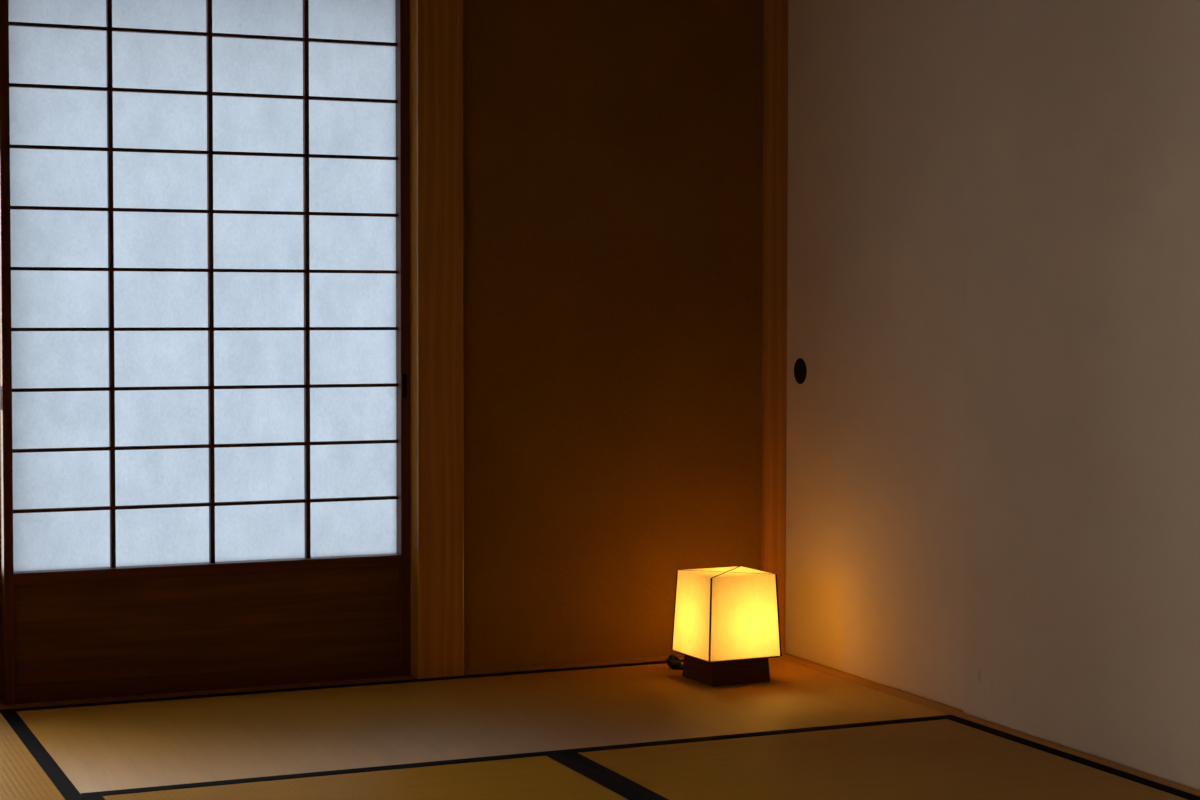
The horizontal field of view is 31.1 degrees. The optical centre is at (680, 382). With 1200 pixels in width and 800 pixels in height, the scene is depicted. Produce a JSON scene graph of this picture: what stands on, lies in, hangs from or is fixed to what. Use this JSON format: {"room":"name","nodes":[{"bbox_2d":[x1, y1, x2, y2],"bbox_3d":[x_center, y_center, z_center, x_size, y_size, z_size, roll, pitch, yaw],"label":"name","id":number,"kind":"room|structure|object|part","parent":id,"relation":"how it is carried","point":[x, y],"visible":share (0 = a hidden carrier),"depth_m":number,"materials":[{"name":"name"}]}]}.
{"room":"traditional dwelling","nodes":[
{"label":"traditional dwelling","id":0,"kind":"room"},
{"bbox_2d":[463,0,763,669],"bbox_3d":[-0.164,-0.532,5.066,0.805,2.370,0.076,-1,2,-25],"label":"wall","id":1,"kind":"structure","parent":0,"point":[613,149],"depth_m":5.03,"materials":[{"name":"brown paint"}]},
{"bbox_2d":[0,676,416,709],"bbox_3d":[-1.394,0.708,4.582,1.691,0.060,0.164,-1,2,-25],"label":"sill","id":2,"kind":"structure","parent":1,"relation":"attached to","point":[81,701],"depth_m":4.68,"materials":[{"name":"brown wood"}]},
{"bbox_2d":[0,483,1,700],"bbox_3d":[-1.806,-0.200,4.404,0.815,1.773,0.045,-1,2,-25],"label":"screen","id":3,"kind":"object","parent":2,"relation":"on","point":[0,483],"visible":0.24,"depth_m":4.57,"materials":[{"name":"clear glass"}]},
{"bbox_2d":[0,0,410,704],"bbox_3d":[-1.027,-0.209,4.709,0.891,1.773,0.047,-1,2,-25],"label":"screen","id":4,"kind":"object","parent":2,"relation":"on","point":[205,204],"visible":1,"depth_m":4.71,"materials":[{"name":"paper"}]},
{"bbox_3d":[-1.432,0.032,4.533,0.001,0.050,0.037,-1,2,-25],"label":"finger pull","id":5,"kind":"part","parent":4,"relation":"part of","materials":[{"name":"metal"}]},
{"bbox_3d":[-1.029,0.410,4.733,0.849,0.026,0.043,-1,2,-25],"label":"rail","id":6,"kind":"part","parent":4,"relation":"part of","materials":[{"name":"brown wood"}]},
{"bbox_3d":[-1.030,0.656,4.742,0.849,0.041,0.043,-1,2,-25],"label":"rail","id":7,"kind":"part","parent":4,"relation":"part of","materials":[{"name":"brown wood"}]},
{"bbox_3d":[-0.626,0.008,4.877,0.013,0.054,0.001,-1,2,-25],"label":"finger pull","id":8,"kind":"part","parent":4,"relation":"part of","materials":[{"name":"metal"}]},
{"bbox_2d":[464,655,683,674],"bbox_3d":[-0.165,0.688,5.105,0.764,0.069,0.089,-1,2,-25],"label":"trim","id":9,"kind":"structure","parent":1,"relation":"attached to","point":[656,658],"depth_m":5.02,"materials":[{"name":"brown wood"}]},
{"bbox_2d":[777,652,1199,795],"bbox_3d":[0.632,0.719,4.442,0.114,0.060,1.781,-1,2,-25],"label":"sill","id":10,"kind":"structure","parent":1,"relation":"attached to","point":[935,705],"depth_m":4.48,"materials":[{"name":"brown wood"}]},
{"bbox_2d":[785,0,968,709],"bbox_3d":[0.455,-0.209,4.806,0.024,1.773,0.904,-1,2,-25],"label":"sliding door","id":11,"kind":"structure","parent":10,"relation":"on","point":[878,89],"depth_m":4.81,"materials":[{"name":"paper"}]},
{"bbox_2d":[795,361,804,380],"bbox_3d":[0.288,-0.027,5.151,0.001,0.049,0.049,-1,2,-25],"label":"door handle","id":12,"kind":"object","parent":11,"relation":"on","point":[799,365],"depth_m":5.15,"materials":[{"name":"metal"}]},
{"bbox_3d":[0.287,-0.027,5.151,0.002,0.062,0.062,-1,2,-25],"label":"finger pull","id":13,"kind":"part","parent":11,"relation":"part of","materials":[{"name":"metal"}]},
{"bbox_2d":[963,0,1199,789],"bbox_3d":[0.793,-0.179,4.023,0.014,1.773,0.944,-1,2,-25],"label":"sliding door","id":14,"kind":"structure","parent":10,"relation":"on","point":[1082,542],"depth_m":4.07,"materials":[{"name":"paper"}]},
{"bbox_3d":[0.098,0.851,2.209,3.220,0.159,6.000,-1,2,-25],"label":"floor","id":15,"kind":"structure","parent":0,"visible":0},
{"bbox_2d":[0,709,84,799],"bbox_3d":[-1.425,0.748,3.510,0.879,0.061,1.759,-1,2,-25],"label":"mat","id":16,"kind":"object","parent":15,"relation":"on","point":[28,771],"visible":1,"depth_m":3.91,"materials":[{"name":"beige wicker"}]},
{"bbox_2d":[84,754,648,799],"bbox_3d":[-0.441,0.752,3.477,0.879,0.061,0.879,-1,2,-25],"label":"mat","id":17,"kind":"object","parent":15,"relation":"on","point":[553,776],"visible":1,"depth_m":3.79,"materials":[{"name":"beige wicker"}]},
{"bbox_2d":[409,0,463,678],"bbox_3d":[-0.561,-0.492,4.887,0.108,2.440,0.108,-1,2,-25],"label":"post","id":18,"kind":"object","parent":15,"relation":"on","point":[435,26],"visible":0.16,"depth_m":4.85,"materials":[{"name":"brown wood"}]},
{"bbox_2d":[14,658,956,797],"bbox_3d":[-0.409,0.715,4.460,1.759,0.061,0.879,-1,2,-25],"label":"mat","id":19,"kind":"object","parent":15,"relation":"on","point":[180,742],"visible":0.66,"depth_m":4.36,"materials":[{"name":"beige wicker"}]},
{"bbox_2d":[666,566,781,686],"bbox_3d":[0.120,0.546,4.950,0.292,0.245,0.323,-1,2,-27],"label":"floor lamp","id":20,"kind":"object","parent":19,"relation":"on","point":[726,620],"visible":1,"depth_m":4.80,"materials":[{"name":"yellow paper"}]},
{"bbox_3d":[-0.012,0.519,4.901,0.017,0.184,0.004,1,2,18],"label":"corner rod","id":21,"kind":"part","parent":20,"relation":"part of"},
{"bbox_3d":[0.068,0.646,5.069,0.111,0.036,0.266,1,2,28],"label":"power cord","id":22,"kind":"part","parent":20,"relation":"part of","materials":[{"name":"black rubber"}]},
{"bbox_3d":[0.067,0.525,4.747,0.004,0.184,0.017,1,2,18],"label":"corner rod","id":23,"kind":"part","parent":20,"relation":"part of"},
{"bbox_3d":[0.104,0.429,4.860,0.227,0.002,0.002,1,2,18],"label":"cross rod","id":24,"kind":"part","parent":20,"relation":"part of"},
{"bbox_3d":[0.220,0.522,4.826,0.017,0.184,0.004,1,2,18],"label":"corner rod","id":25,"kind":"part","parent":20,"relation":"part of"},
{"bbox_2d":[761,0,788,653],"bbox_3d":[0.231,-0.503,5.251,0.107,2.440,0.108,-1,2,-25],"label":"post","id":26,"kind":"object","parent":15,"relation":"on","point":[775,12],"visible":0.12,"depth_m":5.20,"materials":[{"name":"brown wood"}]},
{"bbox_2d":[562,717,1199,799],"bbox_3d":[0.542,0.756,3.445,0.879,0.061,1.759,-1,2,-25],"label":"mat","id":27,"kind":"object","parent":15,"relation":"on","point":[958,758],"visible":0.9,"depth_m":3.94,"materials":[{"name":"beige wicker"}]}
]}

